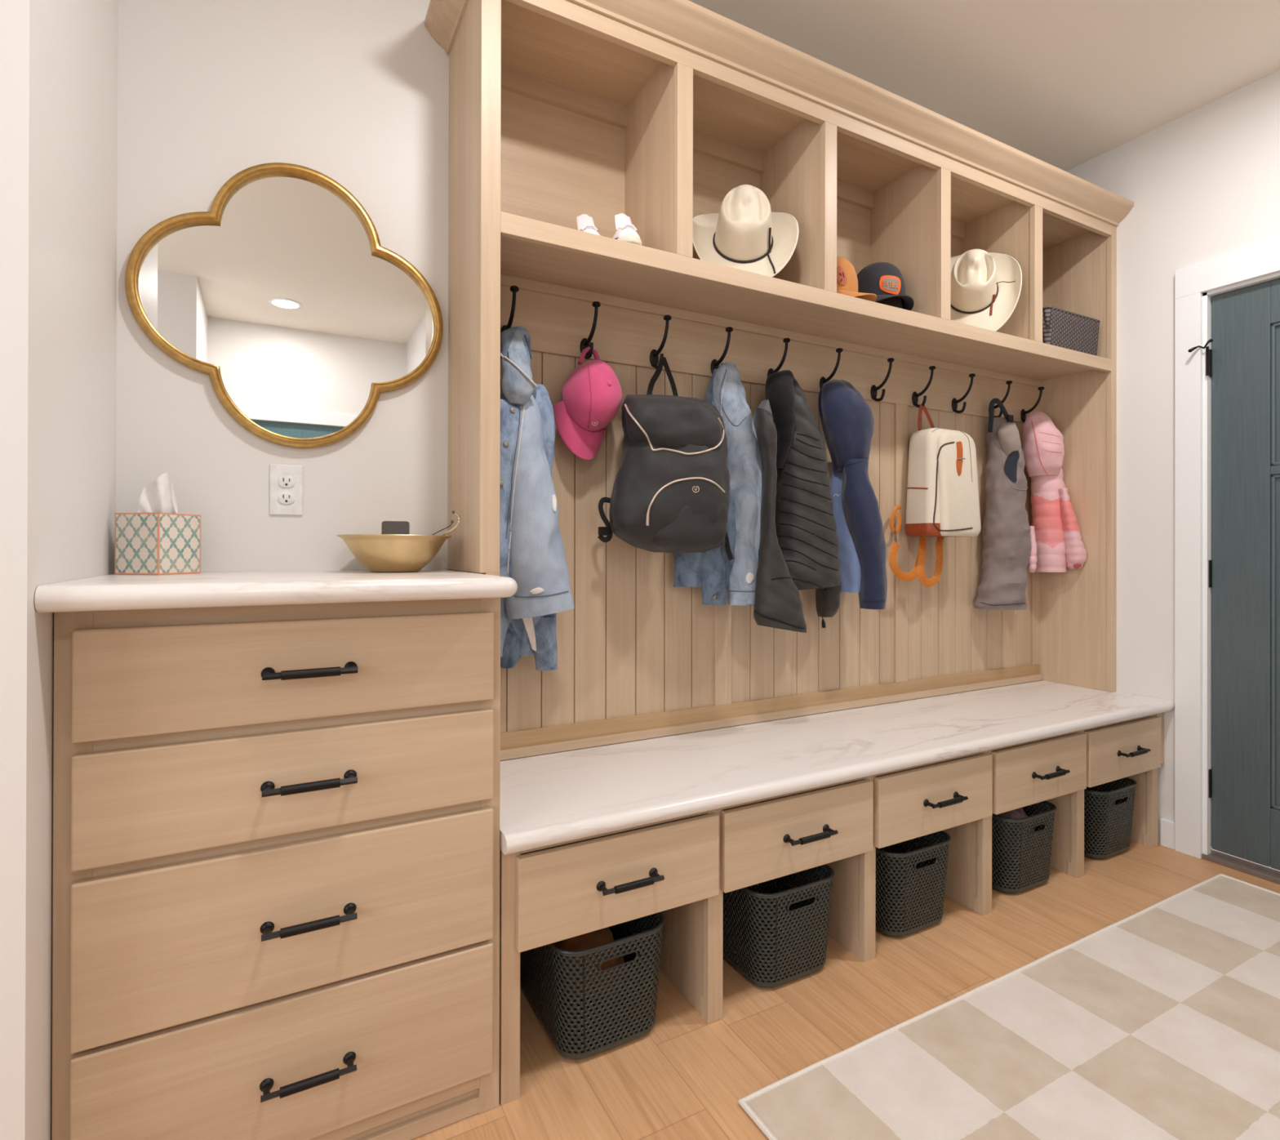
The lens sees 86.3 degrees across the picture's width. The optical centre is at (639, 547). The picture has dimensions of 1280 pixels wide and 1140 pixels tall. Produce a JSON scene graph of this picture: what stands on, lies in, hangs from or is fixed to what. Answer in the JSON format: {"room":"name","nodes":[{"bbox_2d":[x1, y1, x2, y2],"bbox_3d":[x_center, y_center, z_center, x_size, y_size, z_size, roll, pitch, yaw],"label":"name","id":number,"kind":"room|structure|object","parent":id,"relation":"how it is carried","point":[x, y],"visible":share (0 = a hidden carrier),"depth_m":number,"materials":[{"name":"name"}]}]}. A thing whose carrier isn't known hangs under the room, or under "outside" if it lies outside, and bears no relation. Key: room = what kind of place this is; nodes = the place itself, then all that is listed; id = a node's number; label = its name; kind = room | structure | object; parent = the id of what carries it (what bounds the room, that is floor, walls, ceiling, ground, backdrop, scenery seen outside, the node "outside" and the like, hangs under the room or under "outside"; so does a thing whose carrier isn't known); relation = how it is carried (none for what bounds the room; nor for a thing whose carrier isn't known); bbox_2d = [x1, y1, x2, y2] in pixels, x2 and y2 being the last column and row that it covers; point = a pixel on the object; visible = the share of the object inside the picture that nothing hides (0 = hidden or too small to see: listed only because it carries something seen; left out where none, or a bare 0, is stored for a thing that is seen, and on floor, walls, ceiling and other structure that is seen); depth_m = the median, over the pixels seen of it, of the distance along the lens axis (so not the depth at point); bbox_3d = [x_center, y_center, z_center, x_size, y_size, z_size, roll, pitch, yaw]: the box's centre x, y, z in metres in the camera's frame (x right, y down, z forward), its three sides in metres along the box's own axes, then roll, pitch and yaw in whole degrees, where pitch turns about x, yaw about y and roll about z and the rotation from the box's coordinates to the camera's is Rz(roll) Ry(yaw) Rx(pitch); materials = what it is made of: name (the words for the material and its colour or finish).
{"room":"mudroom","nodes":[
{"label":"mudroom","id":0,"kind":"room"},
{"bbox_2d":[0,0,118,1139],"bbox_3d":[-1.795,-0.251,0.817,1.800,2.720,0.717,0,0,-28],"label":"wall","id":1,"kind":"structure","parent":0,"point":[59,58],"depth_m":0.98,"materials":[{"name":"white paint"}]},
{"bbox_2d":[115,0,1035,760],"bbox_3d":[0.396,-0.242,2.337,3.500,2.720,0.120,0,0,-28],"label":"wall","id":2,"kind":"structure","parent":0,"point":[355,93],"depth_m":1.60,"materials":[{"name":"white paint"}]},
{"bbox_2d":[124,162,443,448],"bbox_3d":[-0.803,-0.567,1.608,0.665,0.665,0.024,0,0,-28],"label":"wall mirror","id":3,"kind":"object","parent":2,"relation":"attached to","point":[286,293],"visible":1,"depth_m":1.60,"materials":[{"name":"gold metal"}]},
{"bbox_2d":[269,463,302,515],"bbox_3d":[-0.830,-0.136,1.602,0.069,0.118,0.009,0,0,-28],"label":"wall outlet","id":4,"kind":"object","parent":2,"relation":"attached to","point":[286,481],"visible":1,"depth_m":1.60,"materials":[{"name":"white plastic"}]},
{"bbox_2d":[278,491,294,503],"bbox_3d":[-0.829,-0.116,1.600,0.033,0.029,0.004,0,0,-28],"label":"receptacle","id":5,"kind":"object","parent":4,"relation":"attached to","point":[284,497],"depth_m":1.60,"materials":[{"name":"white plastic"}]},
{"bbox_2d":[278,475,294,487],"bbox_3d":[-0.829,-0.155,1.600,0.033,0.029,0.004,0,0,-28],"label":"receptacle","id":6,"kind":"object","parent":4,"relation":"attached to","point":[284,481],"depth_m":1.60,"materials":[{"name":"white plastic"}]},
{"bbox_2d":[830,462,860,592],"bbox_3d":[0.727,-0.085,2.346,0.129,0.477,0.105,0,0,-28],"label":"sleeve","id":7,"kind":"object","parent":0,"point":[849,553],"depth_m":2.31,"materials":[{"name":"blue fabric"}]},
{"bbox_2d":[411,840,1279,1139],"bbox_3d":[0.494,1.143,0.144,5.400,0.060,4.070,0,0,-28],"label":"floor","id":8,"kind":"structure","parent":0,"point":[686,1077],"depth_m":1.62,"materials":[{"name":"brown wood"}]},
{"bbox_2d":[51,597,500,1139],"bbox_3d":[-0.684,0.604,1.381,0.693,1.019,0.534,0,0,-28],"label":"chest","id":9,"kind":"object","parent":8,"relation":"on","point":[276,828],"visible":0.97,"depth_m":1.15,"materials":[{"name":"brown wood"}]},
{"bbox_2d":[34,568,517,612],"bbox_3d":[-0.669,0.075,1.371,0.708,0.038,0.567,0,0,-28],"label":"countertop","id":10,"kind":"structure","parent":9,"relation":"on","point":[110,592],"depth_m":1.12,"materials":[{"name":"white stone"}]},
{"bbox_2d":[114,471,200,574],"bbox_3d":[-1.002,-0.051,1.421,0.104,0.211,0.104,0,0,10],"label":"tissue box","id":11,"kind":"object","parent":10,"relation":"on","point":[156,539],"visible":1,"depth_m":1.38,"materials":[{"name":"cardboard"}]},
{"bbox_2d":[336,533,451,572],"bbox_3d":[-0.568,0.014,1.584,0.251,0.084,0.251,0,0,-28],"label":"brass bowl","id":12,"kind":"object","parent":10,"relation":"on","point":[379,553],"visible":1,"depth_m":1.51,"materials":[{"name":"gold metal"}]},
{"bbox_2d":[381,520,409,534],"bbox_3d":[-0.567,-0.016,1.583,0.063,0.091,0.030,0,0,-18],"label":"smartphone","id":13,"kind":"object","parent":12,"relation":"in","point":[402,527],"visible":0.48,"depth_m":1.59,"materials":[{"name":"metal"}]},
{"bbox_2d":[431,510,460,535],"bbox_3d":[-0.478,-0.043,1.601,0.130,0.087,0.050,0,0,8],"label":"eyeglasses","id":14,"kind":"object","parent":12,"relation":"in","point":[452,511],"visible":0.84,"depth_m":1.58,"materials":[{"name":"grey metal"}]},
{"bbox_2d":[520,911,665,1058],"bbox_3d":[-0.133,0.987,1.658,0.280,0.255,0.378,0,0,-28],"label":"storage basket","id":15,"kind":"object","parent":8,"relation":"on","point":[582,1027],"visible":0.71,"depth_m":1.51,"materials":[{"name":"grey plastic"}]},
{"bbox_2d":[548,926,624,999],"bbox_3d":[-0.132,0.995,1.653,0.171,0.180,0.245,0,0,-28],"label":"basketball","id":16,"kind":"object","parent":15,"relation":"in","point":[602,935],"visible":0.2,"depth_m":1.61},
{"bbox_2d":[722,863,835,986],"bbox_3d":[0.328,0.988,1.901,0.280,0.255,0.378,0,0,-28],"label":"storage basket","id":17,"kind":"object","parent":8,"relation":"on","point":[771,946],"visible":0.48,"depth_m":1.75,"materials":[{"name":"grey plastic"}]},
{"bbox_2d":[499,711,1164,1105],"bbox_3d":[0.750,0.864,2.153,2.557,0.509,0.533,0,0,-28],"label":"base cabinet","id":18,"kind":"object","parent":8,"relation":"on","point":[681,868],"visible":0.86,"depth_m":1.73,"materials":[{"name":"brown wood"}]},
{"bbox_2d":[499,680,1174,854],"bbox_3d":[0.755,0.588,2.143,2.559,0.038,0.476,0,0,-28],"label":"bench top","id":19,"kind":"structure","parent":18,"relation":"on","point":[561,797],"depth_m":1.87,"materials":[{"name":"white stone"}]},
{"bbox_2d":[424,0,1133,760],"bbox_3d":[0.687,-0.394,2.210,2.622,1.925,0.377,0,0,-28],"label":"shelving unit","id":20,"kind":"object","parent":19,"relation":"on","point":[650,112],"depth_m":2.06,"materials":[{"name":"brown wood"}]},
{"bbox_2d":[500,285,519,332],"bbox_3d":[-0.340,-0.602,1.789,0.029,0.141,0.090,0,0,-28],"label":"coat hook","id":21,"kind":"object","parent":20,"relation":"attached to","point":[514,289],"visible":0.48,"depth_m":1.77,"materials":[{"name":"black metal"}]},
{"bbox_2d":[499,326,574,670],"bbox_3d":[-0.293,-0.123,1.755,0.248,0.894,0.178,0,0,-28],"label":"denim jacket","id":22,"kind":"object","parent":21,"relation":"hanging from","point":[532,553],"visible":0.81,"depth_m":1.70,"materials":[{"name":"blue fabric"}]},
{"bbox_2d":[577,213,599,235],"bbox_3d":[-0.137,-0.816,1.787,0.080,0.125,0.175,0,0,-14],"label":"sneaker","id":23,"kind":"object","parent":20,"relation":"on","point":[585,223],"visible":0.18,"depth_m":1.78,"materials":[{"name":"white fabric"}]},
{"bbox_2d":[579,301,600,359],"bbox_3d":[-0.136,-0.601,1.899,0.029,0.141,0.090,0,0,-28],"label":"coat hook","id":24,"kind":"object","parent":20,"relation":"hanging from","point":[584,343],"visible":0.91,"depth_m":1.90,"materials":[{"name":"black metal"}]},
{"bbox_2d":[612,213,641,245],"bbox_3d":[-0.043,-0.816,1.781,0.078,0.124,0.175,0,0,-16],"label":"sneaker","id":25,"kind":"object","parent":20,"relation":"on","point":[626,231],"visible":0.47,"depth_m":1.72,"materials":[{"name":"white fabric"}]},
{"bbox_2d":[649,315,671,368],"bbox_3d":[0.063,-0.600,2.007,0.029,0.141,0.090,0,0,-28],"label":"coat hook","id":26,"kind":"object","parent":20,"relation":"attached to","point":[654,357],"visible":0.91,"depth_m":2.01,"materials":[{"name":"black metal"}]},
{"bbox_2d":[597,356,733,559],"bbox_3d":[0.110,-0.261,1.913,0.440,0.598,0.208,0,0,-28],"label":"backpack","id":27,"kind":"object","parent":26,"relation":"hanging from","point":[670,493],"visible":1,"depth_m":1.83,"materials":[{"name":"fabric"}]},
{"bbox_2d":[710,326,733,374],"bbox_3d":[0.256,-0.600,2.111,0.029,0.141,0.090,0,0,-28],"label":"coat hook","id":28,"kind":"object","parent":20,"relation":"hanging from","point":[714,364],"visible":0.57,"depth_m":2.10,"materials":[{"name":"black metal"}]},
{"bbox_2d":[673,362,761,604],"bbox_3d":[0.254,-0.196,2.099,0.312,0.743,0.107,0,0,-4],"label":"denim jacket","id":29,"kind":"object","parent":28,"relation":"hanging from","point":[712,570],"visible":0.7,"depth_m":2.07,"materials":[{"name":"blue fabric"}]},
{"bbox_2d":[693,184,799,276],"bbox_3d":[0.297,-0.901,2.016,0.293,0.298,0.251,0,0,-28],"label":"cowboy hat","id":30,"kind":"object","parent":20,"relation":"on","point":[745,234],"visible":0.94,"depth_m":1.96,"materials":[{"name":"beige fabric"}]},
{"bbox_2d":[767,337,790,376],"bbox_3d":[0.454,-0.599,2.217,0.029,0.141,0.090,0,0,-28],"label":"coat hook","id":31,"kind":"object","parent":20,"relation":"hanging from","point":[786,340],"visible":0.48,"depth_m":2.20,"materials":[{"name":"black metal"}]},
{"bbox_2d":[753,369,841,632],"bbox_3d":[0.498,-0.160,2.161,0.445,0.839,0.198,0,0,-39],"label":"quilted jacket","id":32,"kind":"object","parent":31,"relation":"hanging from","point":[798,548],"visible":1,"depth_m":2.12,"materials":[{"name":"black fabric"}]},
{"bbox_2d":[500,235,1094,381],"bbox_3d":[0.700,-0.737,2.264,2.486,0.026,0.296,0,0,-28],"label":"shelf","id":33,"kind":"object","parent":20,"relation":"attached to","point":[523,262],"depth_m":2.09,"materials":[{"name":"brown wood"}]},
{"bbox_2d":[819,347,843,388],"bbox_3d":[0.655,-0.598,2.325,0.029,0.141,0.090,0,0,-28],"label":"coat hook","id":34,"kind":"object","parent":20,"relation":"attached to","point":[839,350],"visible":0.58,"depth_m":2.31,"materials":[{"name":"black metal"}]},
{"bbox_2d":[817,379,887,608],"bbox_3d":[0.710,-0.180,2.297,0.261,0.772,0.177,0,0,-28],"label":"hooded jacket","id":35,"kind":"object","parent":34,"relation":"hanging from","point":[846,419],"visible":0.99,"depth_m":2.25,"materials":[{"name":"blue fabric"}]},
{"bbox_2d":[817,379,874,471],"bbox_3d":[0.686,-0.413,2.271,0.193,0.306,0.142,0,0,-28],"label":"hood","id":36,"kind":"object","parent":35,"relation":"attached to","point":[847,421],"depth_m":2.23,"materials":[{"name":"blue fabric"}]},
{"bbox_2d":[870,357,893,401],"bbox_3d":[0.870,-0.598,2.442,0.029,0.141,0.090,0,0,-28],"label":"coat hook","id":37,"kind":"object","parent":20,"relation":"attached to","point":[873,391],"visible":1,"depth_m":2.44,"materials":[{"name":"black metal"}]},
{"bbox_2d":[911,365,935,407],"bbox_3d":[1.061,-0.597,2.545,0.029,0.141,0.090,0,0,-28],"label":"coat hook","id":38,"kind":"object","parent":20,"relation":"attached to","point":[915,396],"visible":1,"depth_m":2.54,"materials":[{"name":"black metal"}]},
{"bbox_2d":[888,404,981,586],"bbox_3d":[1.072,-0.195,2.504,0.384,0.679,0.147,0,0,-28],"label":"backpack","id":39,"kind":"object","parent":38,"relation":"hanging from","point":[943,500],"visible":1,"depth_m":2.48,"materials":[{"name":"fabric"}]},
{"bbox_2d":[951,373,975,413],"bbox_3d":[1.260,-0.596,2.652,0.029,0.141,0.090,0,0,-28],"label":"coat hook","id":40,"kind":"object","parent":20,"relation":"attached to","point":[954,402],"visible":1,"depth_m":2.65,"materials":[{"name":"black metal"}]},
{"bbox_2d":[951,248,1022,331],"bbox_3d":[1.214,-0.941,2.521,0.310,0.383,0.235,0,0,3],"label":"cowboy hat","id":41,"kind":"object","parent":20,"relation":"on","point":[986,286],"visible":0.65,"depth_m":2.45,"materials":[{"name":"beige fabric"}]},
{"bbox_2d":[988,380,1012,417],"bbox_3d":[1.462,-0.596,2.761,0.029,0.141,0.090,0,0,-28],"label":"coat hook","id":42,"kind":"object","parent":20,"relation":"attached to","point":[1008,382],"visible":0.67,"depth_m":2.75,"materials":[{"name":"black metal"}]},
{"bbox_2d":[973,397,1031,609],"bbox_3d":[1.451,-0.177,2.714,0.196,0.843,0.146,0,0,-28],"label":"coat","id":43,"kind":"object","parent":42,"relation":"hanging from","point":[1006,529],"visible":1,"depth_m":2.69,"materials":[{"name":"grey fabric"}]},
{"bbox_2d":[1004,450,1019,482],"bbox_3d":[1.465,-0.318,2.684,0.056,0.129,0.029,0,0,13],"label":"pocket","id":44,"kind":"object","parent":43,"relation":"attached to","point":[1011,458],"depth_m":2.68,"materials":[{"name":"fabric"}]},
{"bbox_2d":[1020,386,1044,422],"bbox_3d":[1.648,-0.595,2.861,0.029,0.141,0.090,0,0,-28],"label":"coat hook","id":45,"kind":"object","parent":20,"relation":"attached to","point":[1023,414],"visible":0.8,"depth_m":2.86,"materials":[{"name":"black metal"}]},
{"bbox_2d":[1022,410,1086,572],"bbox_3d":[1.664,-0.236,2.824,0.287,0.675,0.190,0,0,-15],"label":"coat","id":46,"kind":"object","parent":45,"relation":"hanging from","point":[1057,545],"visible":0.97,"depth_m":2.80,"materials":[{"name":"pink fabric"}]},
{"bbox_2d":[1022,410,1064,476],"bbox_3d":[1.661,-0.434,2.808,0.154,0.278,0.142,0,0,-28],"label":"hood","id":47,"kind":"object","parent":46,"relation":"attached to","point":[1043,448],"depth_m":2.77,"materials":[{"name":"pink fabric"}]},
{"bbox_2d":[1042,306,1100,355],"bbox_3d":[1.614,-0.825,2.734,0.360,0.152,0.261,0,0,-28],"label":"woven basket","id":48,"kind":"object","parent":20,"relation":"on","point":[1062,328],"visible":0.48,"depth_m":2.61,"materials":[{"name":"grey wicker"}]},
{"bbox_2d":[875,830,951,936],"bbox_3d":[0.740,0.990,2.129,0.280,0.255,0.378,0,0,-28],"label":"storage basket","id":49,"kind":"object","parent":8,"relation":"on","point":[903,908],"visible":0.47,"depth_m":1.96,"materials":[{"name":"grey plastic"}]},
{"bbox_2d":[737,873,1279,1139],"bbox_3d":[1.492,1.110,1.095,2.028,0.013,1.710,0,0,-28],"label":"rug","id":50,"kind":"object","parent":8,"relation":"on","point":[1162,1021],"visible":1,"depth_m":1.49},
{"bbox_2d":[991,800,1056,893],"bbox_3d":[1.206,0.991,2.377,0.280,0.255,0.378,0,0,-28],"label":"storage basket","id":51,"kind":"object","parent":8,"relation":"on","point":[1030,868],"visible":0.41,"depth_m":2.21,"materials":[{"name":"grey plastic"}]},
{"bbox_2d":[991,807,1035,861],"bbox_3d":[1.207,0.950,2.352,0.200,0.237,0.288,0,0,-28],"label":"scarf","id":52,"kind":"object","parent":51,"relation":"in","point":[1018,813],"visible":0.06,"depth_m":2.25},
{"bbox_2d":[1084,777,1137,858],"bbox_3d":[1.652,0.993,2.623,0.280,0.255,0.378,0,0,-28],"label":"storage basket","id":53,"kind":"object","parent":8,"relation":"on","point":[1112,837],"visible":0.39,"depth_m":2.45,"materials":[{"name":"grey plastic"}]},
{"bbox_2d":[688,0,1279,171],"bbox_3d":[0.500,-1.647,0.151,5.400,0.080,4.070,0,0,-28],"label":"ceiling","id":54,"kind":"structure","parent":0,"point":[1064,84],"depth_m":2.21,"materials":[{"name":"paint"}]},
{"bbox_2d":[1039,69,1279,843],"bbox_3d":[2.546,-0.239,1.780,0.243,2.720,2.900,0,0,-28],"label":"wall","id":55,"kind":"structure","parent":0,"point":[1203,184],"depth_m":2.58,"materials":[{"name":"white paint"}]},
{"bbox_2d":[1160,817,1174,849],"bbox_3d":[1.979,1.071,2.554,0.014,0.100,0.050,0,0,-28],"label":"baseboard","id":56,"kind":"structure","parent":55,"relation":"attached to","point":[1166,826],"depth_m":2.55,"materials":[{"name":"white paint"}]},
{"bbox_2d":[1174,238,1279,858],"bbox_3d":[2.308,0.047,2.093,0.163,2.148,1.076,0,0,-28],"label":"trim","id":57,"kind":"structure","parent":55,"relation":"attached to","point":[1196,285],"depth_m":2.47,"materials":[{"name":"white paint"}]},
{"bbox_2d":[1201,278,1279,884],"bbox_3d":[2.321,0.107,2.100,0.173,2.028,0.917,0,0,-28],"label":"door","id":58,"kind":"structure","parent":55,"relation":"in","point":[1244,567],"depth_m":2.37,"materials":[{"name":"teal wood"}]},
{"bbox_2d":[1187,338,1213,375],"bbox_3d":[2.014,-0.677,2.443,0.042,0.120,0.075,0,0,-28],"label":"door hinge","id":59,"kind":"object","parent":58,"relation":"hanging from","point":[1191,349],"visible":1,"depth_m":2.45,"materials":[{"name":"black metal"}]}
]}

